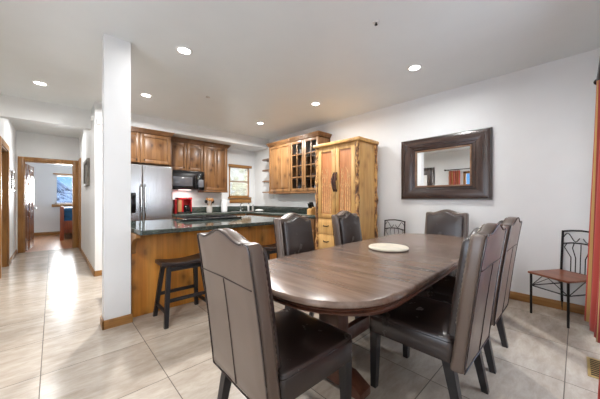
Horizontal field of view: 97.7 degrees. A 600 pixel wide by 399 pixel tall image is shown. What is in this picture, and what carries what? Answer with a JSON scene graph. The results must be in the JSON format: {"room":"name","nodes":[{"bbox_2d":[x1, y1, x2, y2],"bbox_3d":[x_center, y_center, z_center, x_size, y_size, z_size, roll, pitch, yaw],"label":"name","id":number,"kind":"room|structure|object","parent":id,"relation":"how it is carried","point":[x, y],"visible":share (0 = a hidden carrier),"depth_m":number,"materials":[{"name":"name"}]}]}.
{"room":"dining room","nodes":[
{"label":"dining room","id":0,"kind":"room"},
{"bbox_2d":[0,118,15,258],"bbox_3d":[-5.493,-0.170,4.853,0.120,2.780,2.900,0,0,-43],"label":"wall","id":1,"kind":"structure","parent":0,"point":[7,130],"depth_m":5.27,"materials":[{"name":"paint"}]},
{"bbox_2d":[0,136,8,278],"bbox_3d":[-5.045,0.120,4.396,0.142,2.200,1.110,0,0,-43],"label":"door","id":2,"kind":"structure","parent":1,"relation":"in","point":[4,148],"depth_m":4.73,"materials":[{"name":"brown wood"}]},
{"bbox_2d":[9,168,11,190],"bbox_3d":[-5.543,-0.380,5.012,0.022,0.420,0.380,0,0,-43],"label":"framed print","id":3,"kind":"object","parent":1,"relation":"attached to","point":[10,169],"visible":0.8,"depth_m":5.07,"materials":[{"name":"paper"}]},
{"bbox_2d":[9,249,16,263],"bbox_3d":[-5.914,1.177,5.398,0.015,0.085,1.530,0,0,-43],"label":"baseboard","id":4,"kind":"structure","parent":1,"relation":"attached to","point":[15,252],"depth_m":5.29,"materials":[{"name":"brown wood"}]},
{"bbox_2d":[12,170,14,190],"bbox_3d":[-5.887,-0.380,5.375,0.022,0.420,0.380,0,0,-43],"label":"framed print","id":5,"kind":"object","parent":1,"relation":"attached to","point":[13,172],"visible":0.79,"depth_m":5.46,"materials":[{"name":"paper"}]},
{"bbox_2d":[16,131,78,252],"bbox_3d":[-5.686,-0.170,6.748,4.200,2.780,0.120,0,0,-43],"label":"wall","id":6,"kind":"structure","parent":0,"point":[28,144],"depth_m":6.24,"materials":[{"name":"paint"}]},
{"bbox_2d":[18,156,77,252],"bbox_3d":[-6.363,0.117,6.662,1.049,2.205,0.969,0,0,-43],"label":"door","id":7,"kind":"structure","parent":6,"relation":"in","point":[25,171],"depth_m":6.34,"materials":[{"name":"brown wood"}]},
{"bbox_2d":[25,162,71,232],"bbox_3d":[-8.303,-0.170,9.517,4.200,2.780,0.120,0,0,-43],"label":"wall","id":8,"kind":"structure","parent":0,"point":[46,217],"depth_m":9.03,"materials":[{"name":"paint"}]},
{"bbox_2d":[34,231,71,235],"bbox_3d":[-8.256,1.170,9.468,4.200,0.100,0.015,0,0,-43],"label":"baseboard","id":9,"kind":"structure","parent":8,"relation":"attached to","point":[55,232],"depth_m":9.03,"materials":[{"name":"brown wood"}]},
{"bbox_2d":[52,173,71,206],"bbox_3d":[-8.327,-0.328,9.419,0.870,1.175,0.130,0,0,-43],"label":"window","id":10,"kind":"structure","parent":8,"relation":"in","point":[56,204],"depth_m":9.21,"materials":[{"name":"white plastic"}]},
{"bbox_2d":[79,101,101,270],"bbox_3d":[-4.411,-0.170,5.470,0.120,2.780,3.490,0,0,-43],"label":"wall","id":11,"kind":"structure","parent":0,"point":[90,141],"depth_m":4.31,"materials":[{"name":"paint"}]},
{"bbox_2d":[78,158,80,250],"bbox_3d":[-5.400,0.120,6.413,0.024,2.200,0.620,0,0,-43],"label":"door","id":12,"kind":"structure","parent":11,"relation":"in","point":[79,160],"depth_m":6.22,"materials":[{"name":"brown wood"}]},
{"bbox_2d":[83,158,89,186],"bbox_3d":[-4.087,-0.500,5.013,0.035,0.500,0.840,0,0,-43],"label":"mirror","id":13,"kind":"object","parent":11,"relation":"attached to","point":[86,165],"visible":1,"depth_m":4.96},
{"bbox_2d":[80,248,101,276],"bbox_3d":[-4.170,1.177,5.205,0.135,0.085,2.805,0,0,-43],"label":"baseboard","id":14,"kind":"structure","parent":11,"relation":"attached to","point":[95,273],"depth_m":4.39,"materials":[{"name":"brown wood"}]},
{"bbox_2d":[97,118,101,124],"bbox_3d":[-3.194,-1.250,4.193,0.075,0.100,0.034,0,0,-43],"label":"box","id":15,"kind":"object","parent":11,"relation":"attached to","point":[99,120],"visible":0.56,"depth_m":4.17,"materials":[{"name":"white plastic"}]},
{"bbox_2d":[102,33,130,319],"bbox_3d":[-1.809,-0.170,2.583,0.214,2.780,0.140,0,0,-43],"label":"wall","id":16,"kind":"structure","parent":0,"point":[116,52],"depth_m":2.54,"materials":[{"name":"paint"}]},
{"bbox_2d":[100,313,132,329],"bbox_3d":[-1.807,1.177,2.581,0.244,0.085,0.165,0,0,-43],"label":"baseboard","id":17,"kind":"structure","parent":16,"relation":"attached to","point":[114,322],"depth_m":2.52,"materials":[{"name":"brown wood"}]},
{"bbox_2d":[172,148,253,215],"bbox_3d":[-2.587,-0.170,6.168,3.490,2.780,0.120,0,0,-43],"label":"wall","id":18,"kind":"structure","parent":0,"point":[234,156],"depth_m":6.78,"materials":[{"name":"paint"}]},
{"bbox_2d":[131,126,174,166],"bbox_3d":[-3.149,-0.998,5.067,1.160,0.645,0.692,0,0,-43],"label":"upper cabinet","id":19,"kind":"object","parent":18,"relation":"attached to","point":[148,146],"visible":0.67,"depth_m":4.97,"materials":[{"name":"brown wood"}]},
{"bbox_2d":[168,136,203,171],"bbox_3d":[-2.575,-0.973,5.827,0.750,0.695,0.392,0,0,-43],"label":"upper cabinet","id":20,"kind":"object","parent":18,"relation":"attached to","point":[186,154],"visible":0.78,"depth_m":5.72,"materials":[{"name":"brown wood"}]},
{"bbox_2d":[172,170,203,189],"bbox_3d":[-2.546,-0.414,5.797,0.750,0.411,0.456,0,0,-43],"label":"microwave","id":21,"kind":"object","parent":20,"relation":"attached to","point":[181,180],"visible":0.88,"depth_m":5.65,"materials":[{"name":"black plastic"}]},
{"bbox_2d":[131,113,267,151],"bbox_3d":[-2.319,-1.445,5.884,3.490,0.230,0.660,0,0,-43],"label":"soffit","id":22,"kind":"structure","parent":18,"relation":"attached to","point":[237,141],"depth_m":5.65,"materials":[{"name":"paint"}]},
{"bbox_2d":[198,141,230,192],"bbox_3d":[-2.062,-0.745,6.311,0.650,1.150,0.392,0,0,-43],"label":"upper cabinet","id":23,"kind":"object","parent":18,"relation":"attached to","point":[214,154],"visible":0.89,"depth_m":6.18,"materials":[{"name":"brown wood"}]},
{"bbox_2d":[228,164,251,202],"bbox_3d":[-1.611,-0.415,7.014,0.710,1.010,0.110,0,0,-43],"label":"window","id":24,"kind":"structure","parent":18,"relation":"in","point":[233,199],"depth_m":7.01,"materials":[{"name":"brown wood"}]},
{"bbox_2d":[0,0,599,139],"bbox_3d":[-3.257,-1.610,5.356,5.820,0.100,13.100,0,0,-43],"label":"ceiling","id":25,"kind":"structure","parent":0,"point":[266,61],"depth_m":2.71,"materials":[{"name":"paint"}]},
{"bbox_2d":[31,80,48,85],"bbox_3d":[-3.480,-1.555,3.509,0.172,0.010,0.172,0,0,-43],"label":"recessed light","id":26,"kind":"object","parent":25,"relation":"in","point":[37,82],"visible":1,"depth_m":3.50,"materials":[{"name":"white plastic"}]},
{"bbox_2d":[0,94,90,129],"bbox_3d":[-4.319,-1.400,4.091,1.640,0.320,0.160,0,0,-43],"label":"beam","id":27,"kind":"structure","parent":25,"relation":"attached to","point":[11,107],"depth_m":4.20,"materials":[{"name":"paint"}]},
{"bbox_2d":[139,93,152,97],"bbox_3d":[-2.297,-1.555,3.910,0.172,0.010,0.172,0,0,-43],"label":"recessed light","id":28,"kind":"object","parent":25,"relation":"in","point":[147,95],"visible":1,"depth_m":3.91,"materials":[{"name":"white plastic"}]},
{"bbox_2d":[175,45,192,54],"bbox_3d":[-1.210,-1.555,2.737,0.172,0.010,0.172,0,0,-43],"label":"recessed light","id":29,"kind":"object","parent":25,"relation":"in","point":[184,50],"visible":1,"depth_m":2.73,"materials":[{"name":"white plastic"}]},
{"bbox_2d":[310,102,320,105],"bbox_3d":[0.256,-1.555,4.258,0.172,0.010,0.172,0,0,-43],"label":"recessed light","id":30,"kind":"object","parent":25,"relation":"in","point":[311,103],"visible":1,"depth_m":4.25,"materials":[{"name":"white plastic"}]},
{"bbox_2d":[407,64,422,70],"bbox_3d":[1.354,-1.555,3.095,0.172,0.010,0.172,0,0,-43],"label":"recessed light","id":31,"kind":"object","parent":25,"relation":"in","point":[414,67],"visible":1,"depth_m":3.09,"materials":[{"name":"white plastic"}]},
{"bbox_2d":[0,233,599,398],"bbox_3d":[-3.216,1.270,5.312,5.820,0.100,12.980,0,0,-43],"label":"floor","id":32,"kind":"structure","parent":0,"point":[54,344],"depth_m":2.08,"materials":[{"name":"tile"}]},
{"bbox_2d":[60,206,71,240],"bbox_3d":[-7.153,0.710,9.028,1.680,1.020,1.950,0,0,-43],"label":"bed","id":33,"kind":"object","parent":32,"relation":"on","point":[65,212],"visible":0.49,"depth_m":7.87,"materials":[{"name":"brown wood"}]},
{"bbox_2d":[131,164,171,220],"bbox_3d":[-3.057,0.290,5.068,0.915,1.860,0.793,0,0,-43],"label":"refrigerator","id":34,"kind":"object","parent":32,"relation":"on","point":[151,185],"visible":0.42,"depth_m":4.88,"materials":[{"name":"silver metal"}]},
{"bbox_2d":[153,253,206,329],"bbox_3d":[-1.237,0.916,2.766,0.472,0.609,0.406,0,0,-43],"label":"bar stool","id":35,"kind":"object","parent":32,"relation":"on","point":[193,261],"visible":0.83,"depth_m":2.70,"materials":[{"name":"black wood"}]},
{"bbox_2d":[131,225,276,316],"bbox_3d":[-1.256,0.782,3.662,2.037,0.876,1.190,0,0,-43],"label":"kitchen island","id":36,"kind":"object","parent":32,"relation":"on","point":[145,249],"visible":0.27,"depth_m":2.90,"materials":[{"name":"brown wood"}]},
{"bbox_2d":[131,215,275,235],"bbox_3d":[-1.222,0.319,3.681,2.080,0.046,1.370,0,0,-43],"label":"island countertop","id":37,"kind":"structure","parent":36,"relation":"on","point":[146,227],"depth_m":3.11,"materials":[{"name":"green stone"}]},
{"bbox_2d":[172,214,241,221],"bbox_3d":[-1.410,0.271,3.983,0.890,0.048,0.512,0,0,-43],"label":"cooktop","id":38,"kind":"object","parent":37,"relation":"in","point":[218,216],"visible":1,"depth_m":3.87,"materials":[{"name":"black glass"}]},
{"bbox_2d":[172,214,244,217],"bbox_3d":[-2.147,0.782,6.048,1.695,0.875,0.637,0,0,-43],"label":"base cabinet","id":39,"kind":"object","parent":32,"relation":"on","point":[228,214],"visible":0.02,"depth_m":6.27,"materials":[{"name":"brown wood"}]},
{"bbox_2d":[261,243,277,259],"bbox_3d":[-0.365,0.916,3.590,0.472,0.609,0.406,0,0,-43],"label":"bar stool","id":40,"kind":"object","parent":32,"relation":"on","point":[271,249],"visible":0.16,"depth_m":3.44,"materials":[{"name":"brown wood"}]},
{"bbox_2d":[197,228,351,398],"bbox_3d":[-0.127,0.675,1.380,0.659,1.090,0.524,0,0,-42],"label":"dining chair","id":41,"kind":"object","parent":32,"relation":"on","point":[267,353],"visible":1,"depth_m":1.17,"materials":[{"name":"brown leather"}]},
{"bbox_2d":[241,235,281,369],"bbox_3d":[-0.271,0.455,1.249,0.135,0.590,0.444,0,0,-42],"label":"cushion","id":42,"kind":"object","parent":41,"relation":"on","point":[250,349],"depth_m":1.09,"materials":[{"name":"brown leather"}]},
{"bbox_2d":[247,213,315,249],"bbox_3d":[-0.318,0.782,5.821,0.637,0.875,2.300,0,0,-43],"label":"base cabinet","id":43,"kind":"object","parent":32,"relation":"on","point":[311,219],"visible":0.05,"depth_m":4.83,"materials":[{"name":"brown wood"}]},
{"bbox_2d":[172,206,314,217],"bbox_3d":[-1.131,0.259,5.444,2.363,0.167,2.928,0,0,-43],"label":"countertop","id":44,"kind":"structure","parent":43,"relation":"on","point":[267,210],"depth_m":6.19,"materials":[{"name":"green stone"}]},
{"bbox_2d":[173,199,176,213],"bbox_3d":[-2.673,0.149,5.592,0.050,0.300,0.140,0,0,-43],"label":"tin","id":45,"kind":"object","parent":44,"relation":"on","point":[174,200],"visible":1,"depth_m":5.55,"materials":[{"name":"red metal"}]},
{"bbox_2d":[175,197,191,213],"bbox_3d":[-2.525,0.127,5.702,0.300,0.345,0.283,0,0,-43],"label":"coffee maker","id":46,"kind":"object","parent":44,"relation":"on","point":[184,204],"visible":0.91,"depth_m":5.65,"materials":[{"name":"red plastic"}]},
{"bbox_2d":[207,205,211,211],"bbox_3d":[-2.144,0.219,6.201,0.132,0.160,0.132,0,0,-43],"label":"utensil crock","id":47,"kind":"object","parent":44,"relation":"on","point":[209,207],"visible":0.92,"depth_m":6.14,"materials":[{"name":"grey ceramic"}]},
{"bbox_2d":[221,200,226,211],"bbox_3d":[-1.890,0.151,6.537,0.148,0.295,0.148,0,0,-43],"label":"paper towel roll","id":48,"kind":"object","parent":44,"relation":"on","point":[223,202],"visible":1,"depth_m":6.48,"materials":[{"name":"white paper"}]},
{"bbox_2d":[307,206,314,214],"bbox_3d":[0.222,0.219,5.189,0.130,0.160,0.110,0,0,-43],"label":"knife block","id":49,"kind":"object","parent":44,"relation":"on","point":[311,211],"visible":0.84,"depth_m":5.15,"materials":[{"name":"brown wood"}]},
{"bbox_2d":[273,213,359,318],"bbox_3d":[0.161,0.675,2.406,0.659,1.090,0.524,0,0,35],"label":"dining chair","id":50,"kind":"object","parent":32,"relation":"on","point":[293,231],"visible":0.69,"depth_m":2.41,"materials":[{"name":"brown leather"}]},
{"bbox_2d":[282,216,313,255],"bbox_3d":[0.000,0.455,2.517,0.135,0.590,0.444,0,0,35],"label":"cushion","id":51,"kind":"object","parent":50,"relation":"on","point":[297,236],"depth_m":2.45,"materials":[{"name":"brown leather"}]},
{"bbox_2d":[313,136,378,249],"bbox_3d":[0.772,0.122,4.558,0.608,2.195,1.003,0,0,-43],"label":"armoire","id":52,"kind":"object","parent":32,"relation":"on","point":[346,169],"visible":0.74,"depth_m":4.35,"materials":[{"name":"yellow wood"}]},
{"bbox_2d":[331,210,361,245],"bbox_3d":[0.753,0.675,2.911,0.659,1.090,0.524,0,0,39],"label":"dining chair","id":53,"kind":"object","parent":32,"relation":"on","point":[346,226],"visible":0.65,"depth_m":2.92,"materials":[{"name":"brown leather"}]},
{"bbox_2d":[339,213,361,244],"bbox_3d":[0.600,0.455,3.033,0.135,0.590,0.444,0,0,39],"label":"cushion","id":54,"kind":"object","parent":53,"relation":"on","point":[349,223],"depth_m":2.96,"materials":[{"name":"brown leather"}]},
{"bbox_2d":[268,233,464,398],"bbox_3d":[0.830,0.834,2.318,2.800,0.772,1.020,0,0,-45],"label":"dining table","id":55,"kind":"object","parent":32,"relation":"on","point":[336,283],"visible":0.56,"depth_m":1.63,"materials":[{"name":"brown wood"}]},
{"bbox_2d":[369,243,408,251],"bbox_3d":[0.796,0.433,2.361,0.344,0.026,0.344,0,0,-43],"label":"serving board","id":56,"kind":"object","parent":55,"relation":"on","point":[384,247],"visible":1,"depth_m":2.29,"materials":[{"name":"beige ceramic"}]},
{"bbox_2d":[384,219,404,235],"bbox_3d":[1.369,0.769,4.085,0.470,0.902,0.380,0,0,-43],"label":"metal chair","id":57,"kind":"object","parent":32,"relation":"on","point":[385,222],"visible":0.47,"depth_m":4.25,"materials":[{"name":"black metal"}]},
{"bbox_2d":[369,223,506,398],"bbox_3d":[0.860,0.675,1.659,0.524,1.090,0.659,0,0,-43],"label":"dining chair","id":58,"kind":"object","parent":32,"relation":"on","point":[455,334],"visible":0.94,"depth_m":1.42,"materials":[{"name":"brown leather"}]},
{"bbox_2d":[447,228,478,337],"bbox_3d":[0.995,0.455,1.518,0.444,0.590,0.135,0,0,-43],"label":"cushion","id":59,"kind":"object","parent":58,"relation":"on","point":[451,328],"depth_m":1.37,"materials":[{"name":"brown leather"}]},
{"bbox_2d":[424,209,468,276],"bbox_3d":[1.727,0.675,3.268,0.659,1.090,0.524,0,0,-43],"label":"dining chair","id":60,"kind":"object","parent":32,"relation":"on","point":[447,222],"visible":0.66,"depth_m":3.36,"materials":[{"name":"brown leather"}]},
{"bbox_2d":[426,212,463,236],"bbox_3d":[1.869,0.455,3.402,0.135,0.590,0.444,0,0,-43],"label":"cushion","id":61,"kind":"object","parent":60,"relation":"on","point":[437,223],"depth_m":3.37,"materials":[{"name":"brown leather"}]},
{"bbox_2d":[418,217,521,373],"bbox_3d":[1.388,0.675,2.171,0.524,1.090,0.659,0,0,-43],"label":"dining chair","id":62,"kind":"object","parent":32,"relation":"on","point":[442,290],"visible":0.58,"depth_m":1.96,"materials":[{"name":"brown leather"}]},
{"bbox_2d":[528,230,588,328],"bbox_3d":[2.718,0.769,2.691,0.470,0.902,0.380,0,0,-11],"label":"metal chair","id":63,"kind":"object","parent":32,"relation":"on","point":[561,275],"visible":0.79,"depth_m":2.73,"materials":[{"name":"black metal"}]},
{"bbox_2d":[587,356,599,378],"bbox_3d":[2.140,1.216,1.884,0.320,0.006,0.100,0,0,-43],"label":"floor vent","id":64,"kind":"object","parent":32,"relation":"in","point":[593,365],"visible":1,"depth_m":1.89,"materials":[{"name":"gold metal"}]},
{"bbox_2d":[254,48,599,305],"bbox_3d":[0.998,-0.170,5.001,0.120,2.780,6.740,0,0,-43],"label":"wall","id":65,"kind":"structure","parent":0,"point":[541,117],"depth_m":3.15,"materials":[{"name":"paint"}]},
{"bbox_2d":[172,206,308,212],"bbox_3d":[-1.131,0.237,5.444,2.363,0.125,2.928,0,0,-43],"label":"backsplash","id":66,"kind":"structure","parent":65,"relation":"attached to","point":[229,208],"depth_m":6.49,"materials":[{"name":"green stone"}]},
{"bbox_2d":[262,158,269,192],"bbox_3d":[-0.747,-0.580,6.534,0.314,0.826,0.424,0,0,-43],"label":"shelf unit","id":67,"kind":"object","parent":65,"relation":"attached to","point":[264,160],"visible":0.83,"depth_m":6.47,"materials":[{"name":"brown wood"}]},
{"bbox_2d":[266,138,290,193],"bbox_3d":[-0.385,-0.725,6.085,0.402,1.190,0.825,0,0,-43],"label":"upper cabinet","id":68,"kind":"object","parent":65,"relation":"attached to","point":[279,151],"visible":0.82,"depth_m":5.95,"materials":[{"name":"brown wood"}]},
{"bbox_2d":[289,131,331,193],"bbox_3d":[0.201,-0.725,5.465,0.402,1.190,0.880,0,0,-43],"label":"upper cabinet","id":69,"kind":"object","parent":65,"relation":"attached to","point":[300,142],"visible":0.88,"depth_m":5.49,"materials":[{"name":"brown wood"}]},
{"bbox_2d":[293,150,314,156],"bbox_3d":[0.213,-0.970,5.512,0.280,0.018,0.790,0,0,-43],"label":"shelf","id":70,"kind":"object","parent":69,"relation":"attached to","point":[313,154],"depth_m":5.66,"materials":[{"name":"brown wood"}]},
{"bbox_2d":[401,127,492,199],"bbox_3d":[2.033,-0.462,3.768,0.068,0.926,1.196,0,0,-43],"label":"wall mirror","id":71,"kind":"object","parent":65,"relation":"attached to","point":[454,166],"visible":1,"depth_m":3.70,"materials":[{"name":"brown wood"}]},
{"bbox_2d":[417,146,469,185],"bbox_3d":[2.047,-0.462,3.781,0.006,0.510,0.704,0,0,-43],"label":"mirror glass","id":72,"kind":"object","parent":71,"relation":"on","point":[443,166],"depth_m":3.75,"materials":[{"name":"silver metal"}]},
{"bbox_2d":[509,291,584,314],"bbox_3d":[2.278,1.173,3.548,0.015,0.095,2.630,0,0,-43],"label":"baseboard","id":73,"kind":"structure","parent":65,"relation":"attached to","point":[575,308],"depth_m":2.97,"materials":[{"name":"brown wood"}]},
{"bbox_3d":[1.276,-0.170,0.710,5.370,2.780,0.120,0,0,-43],"label":"wall","id":74,"kind":"structure","parent":0,"visible":0},
{"bbox_2d":[593,59,599,84],"bbox_3d":[1.929,-1.070,1.547,2.327,0.060,0.200,0,0,-43],"label":"curtain rod","id":75,"kind":"object","parent":74,"relation":"attached to","point":[598,72],"visible":0.58,"depth_m":2.23,"materials":[{"name":"brown metal"}]},
{"bbox_2d":[584,80,599,342],"bbox_3d":[2.444,0.025,2.107,0.146,2.130,0.565,0,0,40],"label":"curtain","id":76,"kind":"object","parent":75,"relation":"hanging from","point":[592,298],"visible":1,"depth_m":2.28,"materials":[{"name":"red fabric"}]},
{"bbox_2d":[598,370,599,398],"bbox_3d":[1.341,0.060,1.074,0.536,2.200,0.158,0,0,-43],"label":"curtain","id":77,"kind":"object","parent":75,"relation":"hanging from","point":[599,370],"visible":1,"depth_m":1.29,"materials":[{"name":"red fabric"}]},
{"label":"outside","id":78,"kind":"structure","parent":0,"visible":0},
{"bbox_3d":[-10.301,1.620,10.904,80.000,0.200,90.000,0,0,-43],"label":"snow","id":79,"kind":"object","parent":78,"visible":0},
{"bbox_2d":[57,179,71,202],"bbox_3d":[-29.448,-2.076,34.086,22.000,7.491,22.000,0,0,-43],"label":"mountain","id":80,"kind":"structure","parent":79,"relation":"on","point":[64,194],"depth_m":30.31},
{"bbox_2d":[230,168,242,195],"bbox_3d":[-2.901,-0.236,10.224,1.276,3.520,1.582,0,0,-11],"label":"tree","id":81,"kind":"object","parent":79,"relation":"on","point":[236,186],"visible":0.22,"depth_m":10.22,"materials":[{"name":"green plant"}]},
{"bbox_2d":[230,168,244,194],"bbox_3d":[-3.517,-3.467,25.566,19.000,10.274,10.000,0,0,-43],"label":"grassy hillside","id":82,"kind":"structure","parent":79,"relation":"on","point":[234,172],"depth_m":19.95,"materials":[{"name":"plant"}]},
{"bbox_2d":[234,169,246,194],"bbox_3d":[-2.673,-0.617,13.370,1.246,4.280,1.430,0,0,-33],"label":"tree","id":83,"kind":"object","parent":79,"relation":"on","point":[240,170],"visible":0.07,"depth_m":13.36,"materials":[{"name":"green plant"}]},
{"bbox_2d":[241,175,246,195],"bbox_3d":[-1.989,0.024,11.312,1.500,3.002,1.412,0,0,-43],"label":"tree","id":84,"kind":"object","parent":79,"relation":"on","point":[244,186],"visible":0.02,"depth_m":11.05,"materials":[{"name":"green plant"}]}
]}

